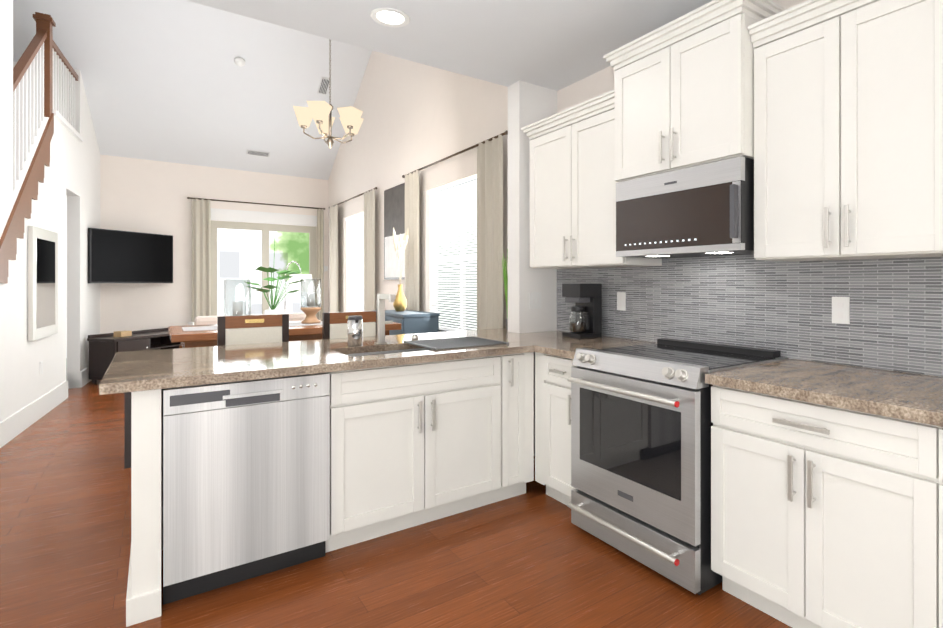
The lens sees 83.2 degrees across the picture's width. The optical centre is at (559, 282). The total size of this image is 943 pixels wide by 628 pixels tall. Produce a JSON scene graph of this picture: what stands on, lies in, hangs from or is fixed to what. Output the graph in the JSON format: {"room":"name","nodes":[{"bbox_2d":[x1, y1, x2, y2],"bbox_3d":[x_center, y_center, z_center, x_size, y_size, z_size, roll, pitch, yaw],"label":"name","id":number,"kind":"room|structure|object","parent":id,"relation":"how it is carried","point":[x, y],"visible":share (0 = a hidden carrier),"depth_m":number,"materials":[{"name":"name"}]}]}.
{"room":"kitchen and living room","nodes":[
{"label":"kitchen and living room","id":0,"kind":"room"},
{"bbox_2d":[0,0,99,421],"bbox_3d":[-3.982,-2.214,2.356,1.220,7.000,11.660,0,0,-33],"label":"wall","id":1,"kind":"structure","parent":0,"point":[72,172],"depth_m":5.38,"materials":[{"name":"paint"}]},
{"bbox_2d":[0,12,82,282],"bbox_3d":[-5.041,-1.238,5.039,0.160,2.881,3.120,0,0,-33],"label":"stair railing","id":2,"kind":"object","parent":1,"relation":"attached to","point":[45,76],"visible":0.81,"depth_m":4.91,"materials":[{"name":"brown wood"}]},
{"bbox_2d":[28,226,57,340],"bbox_3d":[-4.949,0.011,5.024,0.035,1.030,0.835,0,0,-33],"label":"mirror","id":3,"kind":"object","parent":1,"relation":"attached to","point":[42,283],"visible":1,"depth_m":4.92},
{"bbox_2d":[0,367,90,447],"bbox_3d":[-3.424,1.191,2.631,1.002,0.190,11.278,0,0,-38],"label":"baseboard","id":4,"kind":"structure","parent":1,"relation":"attached to","point":[14,425],"depth_m":4.84,"materials":[{"name":"white wood"}]},
{"bbox_2d":[13,0,371,179],"bbox_3d":[-3.986,-3.904,5.286,5.020,4.428,6.900,0,0,-38],"label":"ceiling","id":5,"kind":"structure","parent":0,"point":[168,81],"depth_m":7.07,"materials":[{"name":"paint"}]},
{"bbox_2d":[234,57,244,66],"bbox_3d":[-4.228,-2.915,6.922,0.130,0.096,0.125,0,0,-38],"label":"smoke detector","id":6,"kind":"object","parent":5,"relation":"attached to","point":[239,61],"visible":0.96,"depth_m":6.90,"materials":[{"name":"white plastic"}]},
{"bbox_2d":[246,149,269,156],"bbox_3d":[-4.775,-2.043,8.299,0.320,0.063,0.091,0,0,-38],"label":"ceiling vent","id":7,"kind":"object","parent":5,"relation":"in","point":[257,153],"visible":1,"depth_m":8.29,"materials":[{"name":"white metal"}]},
{"bbox_2d":[318,77,329,94],"bbox_3d":[-3.439,-2.868,7.651,0.120,0.168,0.261,0,0,-38],"label":"ceiling vent","id":8,"kind":"object","parent":5,"relation":"in","point":[323,86],"visible":0.98,"depth_m":7.64,"materials":[{"name":"white metal"}]},
{"bbox_2d":[293,39,363,148],"bbox_3d":[-2.265,-2.927,5.170,0.661,3.226,0.632,0,0,-38],"label":"chandelier","id":9,"kind":"object","parent":5,"relation":"hanging from","point":[320,114],"visible":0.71,"depth_m":5.05,"materials":[{"name":"beige glass"}]},
{"bbox_2d":[100,155,327,333],"bbox_3d":[-5.407,-0.293,8.389,3.470,3.160,0.150,0,0,-38],"label":"wall","id":10,"kind":"structure","parent":0,"point":[143,196],"depth_m":7.93,"materials":[{"name":"paint"}]},
{"bbox_2d":[88,228,172,282],"bbox_3d":[-5.951,-0.341,7.319,0.898,0.715,0.856,0,0,-38],"label":"wall-mounted tv","id":11,"kind":"object","parent":10,"relation":"attached to","point":[116,256],"visible":0.98,"depth_m":7.20,"materials":[{"name":"black plastic"}]},
{"bbox_2d":[187,197,324,321],"bbox_3d":[-4.885,-0.022,8.572,1.980,2.557,0.070,0,0,-38],"label":"curtains","id":12,"kind":"object","parent":10,"relation":"hanging from","point":[201,258],"visible":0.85,"depth_m":8.10,"materials":[{"name":"beige fabric"}]},
{"bbox_2d":[210,208,316,316],"bbox_3d":[-4.905,0.062,8.745,1.800,2.450,0.122,0,0,-38],"label":"sliding glass door","id":13,"kind":"structure","parent":10,"relation":"in","point":[253,219],"depth_m":8.73,"materials":[{"name":"beige plastic"}]},
{"bbox_2d":[0,368,791,627],"bbox_3d":[-2.696,1.316,3.438,6.600,0.060,12.600,0,0,-38],"label":"floor","id":14,"kind":"structure","parent":0,"point":[533,556],"depth_m":2.32,"materials":[{"name":"brown wood"}]},
{"bbox_2d":[124,392,130,468],"bbox_3d":[-2.998,0.933,3.837,0.290,0.705,0.380,0,0,-38],"label":"bar stool","id":15,"kind":"object","parent":14,"relation":"on","point":[127,429],"visible":0.08,"depth_m":3.61,"materials":[{"name":"brown wood"}]},
{"bbox_2d":[87,328,180,383],"bbox_3d":[-5.583,0.976,7.242,0.432,0.620,1.450,0,0,11],"label":"tv console","id":16,"kind":"object","parent":14,"relation":"on","point":[105,348],"visible":0.38,"depth_m":6.61,"materials":[{"name":"brown wood"}]},
{"bbox_2d":[114,331,131,336],"bbox_3d":[-5.676,0.671,6.802,0.120,0.069,0.140,0,0,11],"label":"box","id":17,"kind":"object","parent":16,"relation":"on","point":[122,333],"visible":1,"depth_m":6.74,"materials":[{"name":"beige wood"}]},
{"bbox_2d":[163,373,329,604],"bbox_3d":[-1.475,0.852,2.448,0.608,0.868,0.620,0,0,-38],"label":"dishwasher","id":18,"kind":"object","parent":14,"relation":"on","point":[246,479],"visible":0.96,"depth_m":2.19,"materials":[{"name":"grey metal"}]},
{"bbox_2d":[194,313,305,324],"bbox_3d":[-4.012,0.846,6.807,1.240,0.880,0.940,0,0,-38],"label":"sofa","id":19,"kind":"object","parent":14,"relation":"on","point":[203,320],"depth_m":6.18,"materials":[{"name":"fabric"}]},
{"bbox_2d":[217,314,288,345],"bbox_3d":[-1.927,0.753,3.350,0.420,1.065,0.400,0,0,-38],"label":"dining chair","id":20,"kind":"object","parent":14,"relation":"on","point":[245,329],"visible":0.25,"depth_m":3.46,"materials":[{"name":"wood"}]},
{"bbox_2d":[168,320,400,347],"bbox_3d":[-2.323,0.824,4.492,1.640,0.924,0.910,0,0,-38],"label":"dining table","id":21,"kind":"object","parent":14,"relation":"on","point":[189,336],"visible":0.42,"depth_m":4.10,"materials":[{"name":"red wood"}]},
{"bbox_2d":[224,279,250,315],"bbox_3d":[-2.596,0.169,4.224,0.210,0.383,0.210,0,0,-38],"label":"candle holder","id":22,"kind":"object","parent":21,"relation":"on","point":[238,308],"visible":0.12,"depth_m":4.21,"materials":[{"name":"clear glass"}]},
{"bbox_2d":[243,238,305,314],"bbox_3d":[-2.489,-0.039,4.627,0.495,0.800,0.582,0,0,-38],"label":"potted plant","id":23,"kind":"object","parent":21,"relation":"on","point":[272,309],"visible":0.81,"depth_m":4.61,"materials":[{"name":"green plant"}]},
{"bbox_2d":[300,279,320,323],"bbox_3d":[-2.190,0.166,4.614,0.170,0.391,0.170,0,0,-38],"label":"candle holder","id":24,"kind":"object","parent":21,"relation":"on","point":[310,313],"visible":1,"depth_m":4.58,"materials":[{"name":"brown wood"}]},
{"bbox_2d":[284,261,312,313],"bbox_3d":[-3.149,0.517,6.203,0.663,1.538,0.249,0,0,42],"label":"arc floor lamp","id":25,"kind":"object","parent":14,"relation":"on","point":[296,286],"visible":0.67,"depth_m":5.98,"materials":[{"name":"silver metal"}]},
{"bbox_2d":[322,311,376,338],"bbox_3d":[-1.425,0.753,3.739,0.420,1.065,0.400,0,0,-38],"label":"dining chair","id":26,"kind":"object","parent":14,"relation":"on","point":[334,325],"visible":0.19,"depth_m":3.82,"materials":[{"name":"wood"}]},
{"bbox_2d":[373,310,439,334],"bbox_3d":[-1.658,0.801,5.569,0.400,0.970,0.930,0,0,-38],"label":"base cabinet","id":27,"kind":"object","parent":14,"relation":"on","point":[413,322],"visible":0.31,"depth_m":5.24,"materials":[{"name":"blue paint"}]},
{"bbox_2d":[393,227,408,310],"bbox_3d":[-1.710,-0.141,5.668,0.181,0.913,0.150,0,0,-38],"label":"vase","id":28,"kind":"object","parent":27,"relation":"on","point":[400,302],"visible":1,"depth_m":5.63,"materials":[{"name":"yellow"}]},
{"bbox_2d":[329,372,489,549],"bbox_3d":[-0.857,0.941,2.957,0.855,0.690,0.610,0,0,-38],"label":"base cabinet","id":29,"kind":"object","parent":14,"relation":"on","point":[406,452],"depth_m":2.65,"materials":[{"name":"paint"}]},
{"bbox_2d":[438,353,525,503],"bbox_3d":[-0.456,0.848,3.268,0.303,0.876,0.610,0,0,-38],"label":"base cabinet","id":30,"kind":"object","parent":14,"relation":"on","point":[505,375],"depth_m":2.99,"materials":[{"name":"paint"}]},
{"bbox_2d":[99,328,586,394],"bbox_3d":[-0.976,0.480,3.125,2.597,0.219,1.100,0,0,-38],"label":"countertop","id":31,"kind":"structure","parent":30,"relation":"on","point":[131,371],"depth_m":2.57,"materials":[{"name":"stone"}]},
{"bbox_2d":[348,315,362,345],"bbox_3d":[-1.194,0.284,3.065,0.082,0.172,0.091,0,0,-38],"label":"soap dispenser","id":32,"kind":"object","parent":31,"relation":"on","point":[355,330],"visible":1,"depth_m":3.03,"materials":[{"name":"clear glass"}]},
{"bbox_2d":[374,294,395,343],"bbox_3d":[-1.005,0.220,3.090,0.100,0.300,0.230,0,0,-38],"label":"faucet","id":33,"kind":"object","parent":31,"relation":"on","point":[381,321],"visible":1,"depth_m":3.13,"materials":[{"name":"silver metal"}]},
{"bbox_2d":[412,334,417,340],"bbox_3d":[-0.906,0.349,3.281,0.040,0.042,0.040,0,0,-38],"label":"switch","id":34,"kind":"object","parent":31,"relation":"on","point":[414,336],"visible":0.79,"depth_m":3.27,"materials":[{"name":"silver metal"}]},
{"bbox_2d":[404,336,508,349],"bbox_3d":[-0.625,0.365,3.163,0.468,0.010,0.460,0,0,-38],"label":"drying rack","id":35,"kind":"object","parent":31,"relation":"on","point":[451,343],"visible":1,"depth_m":3.13,"materials":[{"name":"grey plastic"}]},
{"bbox_2d":[502,248,507,328],"bbox_3d":[-0.376,0.051,4.151,0.148,0.637,0.134,0,0,-38],"label":"grass plant","id":36,"kind":"object","parent":31,"relation":"on","point":[505,281],"visible":0.15,"depth_m":4.12,"materials":[{"name":"green plant"}]},
{"bbox_2d":[562,284,601,338],"bbox_3d":[0.155,0.190,3.519,0.190,0.360,0.200,0,0,-38],"label":"coffee maker","id":37,"kind":"object","parent":31,"relation":"on","point":[586,299],"visible":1,"depth_m":3.47,"materials":[{"name":"black plastic"}]},
{"bbox_2d":[526,352,575,504],"bbox_3d":[0.205,0.848,3.135,0.713,0.876,0.448,0,0,-38],"label":"base cabinet","id":38,"kind":"object","parent":14,"relation":"on","point":[552,387],"depth_m":3.01,"materials":[{"name":"paint"}]},
{"bbox_2d":[535,336,655,358],"bbox_3d":[0.241,0.390,3.120,0.677,0.039,0.398,0,0,-38],"label":"countertop","id":39,"kind":"structure","parent":38,"relation":"on","point":[561,348],"depth_m":3.11,"materials":[{"name":"stone"}]},
{"bbox_2d":[567,338,787,594],"bbox_3d":[0.556,0.810,2.605,0.775,0.952,0.798,0,0,-38],"label":"range","id":40,"kind":"object","parent":14,"relation":"on","point":[641,423],"visible":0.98,"depth_m":2.33,"materials":[{"name":"silver metal"}]},
{"bbox_2d":[711,385,905,627],"bbox_3d":[1.128,0.848,1.996,0.646,0.876,0.845,0,0,-38],"label":"base cabinet","id":41,"kind":"object","parent":14,"relation":"on","point":[823,516],"depth_m":1.81,"materials":[{"name":"paint"}]},
{"bbox_2d":[705,359,942,426],"bbox_3d":[1.360,0.390,1.674,0.677,0.039,1.646,0,0,-38],"label":"countertop","id":42,"kind":"structure","parent":41,"relation":"on","point":[913,397],"depth_m":1.89,"materials":[{"name":"stone"}]},
{"bbox_2d":[906,420,942,627],"bbox_3d":[1.471,0.848,1.553,0.646,0.876,0.520,0,0,-38],"label":"base cabinet","id":43,"kind":"object","parent":14,"relation":"on","point":[924,442],"depth_m":1.54,"materials":[{"name":"paint"}]},
{"bbox_2d":[186,0,712,90],"bbox_3d":[-0.245,-3.740,0.859,4.520,4.550,5.020,0,0,-38],"label":"ceiling","id":44,"kind":"structure","parent":0,"point":[556,45],"depth_m":3.02,"materials":[{"name":"paint"}]},
{"bbox_2d":[370,8,409,26],"bbox_3d":[-0.934,-1.460,2.892,0.210,0.007,0.210,0,0,-38],"label":"recessed light","id":45,"kind":"object","parent":44,"relation":"in","point":[389,17],"visible":1,"depth_m":2.89,"materials":[{"name":"white plastic"}]},
{"bbox_2d":[508,80,556,455],"bbox_3d":[-0.181,-0.114,3.980,0.397,2.800,0.160,0,0,-38],"label":"wall","id":46,"kind":"structure","parent":0,"point":[529,103],"depth_m":3.85,"materials":[{"name":"paint"}]},
{"bbox_2d":[328,0,939,376],"bbox_3d":[-0.607,-3.798,4.897,0.150,10.168,11.550,0,0,-38],"label":"wall","id":47,"kind":"structure","parent":0,"point":[415,115],"depth_m":6.12,"materials":[{"name":"paint"}]},
{"bbox_2d":[329,187,376,312],"bbox_3d":[-3.180,-0.012,7.962,0.070,2.537,2.410,0,0,-38],"label":"window curtains","id":48,"kind":"object","parent":47,"relation":"hanging from","point":[369,250],"visible":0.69,"depth_m":7.34,"materials":[{"name":"beige fabric"}]},
{"bbox_2d":[349,218,363,311],"bbox_3d":[-3.051,-0.241,8.024,0.150,1.605,1.430,0,0,-38],"label":"window","id":49,"kind":"structure","parent":47,"relation":"in","point":[352,277],"depth_m":8.56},
{"bbox_2d":[345,212,363,311],"bbox_3d":[-3.059,-0.258,8.018,0.050,1.566,1.370,0,0,-38],"label":"window blind","id":50,"kind":"object","parent":49,"relation":"attached to","point":[351,221],"visible":0.65,"depth_m":8.18,"materials":[{"name":"white plastic"}]},
{"bbox_2d":[384,183,404,279],"bbox_3d":[-2.074,-0.624,6.644,0.030,1.180,0.790,0,0,-38],"label":"art","id":51,"kind":"object","parent":47,"relation":"attached to","point":[394,207],"visible":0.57,"depth_m":6.67,"materials":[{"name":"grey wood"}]},
{"bbox_2d":[433,184,476,331],"bbox_3d":[-1.051,-0.241,5.438,0.150,1.605,1.430,0,0,-38],"label":"window","id":52,"kind":"structure","parent":47,"relation":"in","point":[460,277],"depth_m":5.48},
{"bbox_2d":[428,174,476,330],"bbox_3d":[-1.059,-0.258,5.432,0.050,1.566,1.370,0,0,-38],"label":"window blind","id":53,"kind":"object","parent":52,"relation":"attached to","point":[461,184],"visible":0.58,"depth_m":5.48,"materials":[{"name":"white plastic"}]},
{"bbox_2d":[402,130,507,329],"bbox_3d":[-1.152,-0.012,5.340,0.070,2.537,2.380,0,0,-38],"label":"curtain","id":54,"kind":"object","parent":47,"relation":"hanging from","point":[489,233],"visible":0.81,"depth_m":4.74,"materials":[{"name":"beige fabric"}]},
{"bbox_2d":[527,104,661,268],"bbox_3d":[0.205,-0.568,3.452,0.327,0.937,0.948,0,0,-38],"label":"upper cabinet","id":55,"kind":"object","parent":47,"relation":"attached to","point":[573,200],"depth_m":3.32,"materials":[{"name":"paint"}]},
{"bbox_2d":[617,292,625,310],"bbox_3d":[0.407,0.126,3.443,0.007,0.120,0.075,0,0,-38],"label":"outlet","id":56,"kind":"object","parent":47,"relation":"attached to","point":[621,296],"depth_m":3.44,"materials":[{"name":"white plastic"}]},
{"bbox_2d":[609,0,780,183],"bbox_3d":[0.712,-0.883,2.731,0.407,0.647,0.806,0,0,-38],"label":"upper cabinet","id":57,"kind":"object","parent":47,"relation":"attached to","point":[683,100],"depth_m":2.53,"materials":[{"name":"paint"}]},
{"bbox_2d":[616,156,753,258],"bbox_3d":[0.699,-0.347,2.723,0.425,0.414,0.790,0,0,-38],"label":"microwave","id":58,"kind":"object","parent":57,"relation":"attached to","point":[705,210],"visible":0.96,"depth_m":2.53,"materials":[{"name":"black metal"}]},
{"bbox_2d":[557,254,942,376],"bbox_3d":[1.057,-0.095,2.617,0.008,0.929,3.509,0,0,-38],"label":"tile backsplash","id":59,"kind":"structure","parent":47,"relation":"attached to","point":[784,308],"depth_m":2.54,"materials":[{"name":"grey tile"}]},
{"bbox_2d":[832,297,849,323],"bbox_3d":[1.259,0.126,2.342,0.007,0.120,0.075,0,0,-38],"label":"outlet","id":60,"kind":"object","parent":47,"relation":"attached to","point":[840,310],"depth_m":2.34,"materials":[{"name":"white plastic"}]},
{"bbox_2d":[753,0,932,261],"bbox_3d":[1.242,-0.583,2.111,0.327,0.967,0.814,0,0,-38],"label":"upper cabinet","id":61,"kind":"object","parent":47,"relation":"attached to","point":[826,116],"depth_m":2.03,"materials":[{"name":"paint"}]},
{"bbox_2d":[929,0,942,256],"bbox_3d":[1.573,-0.583,1.682,0.327,0.967,0.526,0,0,-38],"label":"upper cabinet","id":62,"kind":"object","parent":47,"relation":"attached to","point":[935,6],"depth_m":1.79,"materials":[{"name":"paint"}]},
{"label":"outside","id":63,"kind":"structure","parent":0,"visible":0},
{"bbox_2d":[66,195,361,367],"bbox_3d":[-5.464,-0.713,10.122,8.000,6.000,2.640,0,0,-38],"label":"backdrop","id":64,"kind":"structure","parent":63,"point":[239,254],"depth_m":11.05,"materials":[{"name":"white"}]}
]}

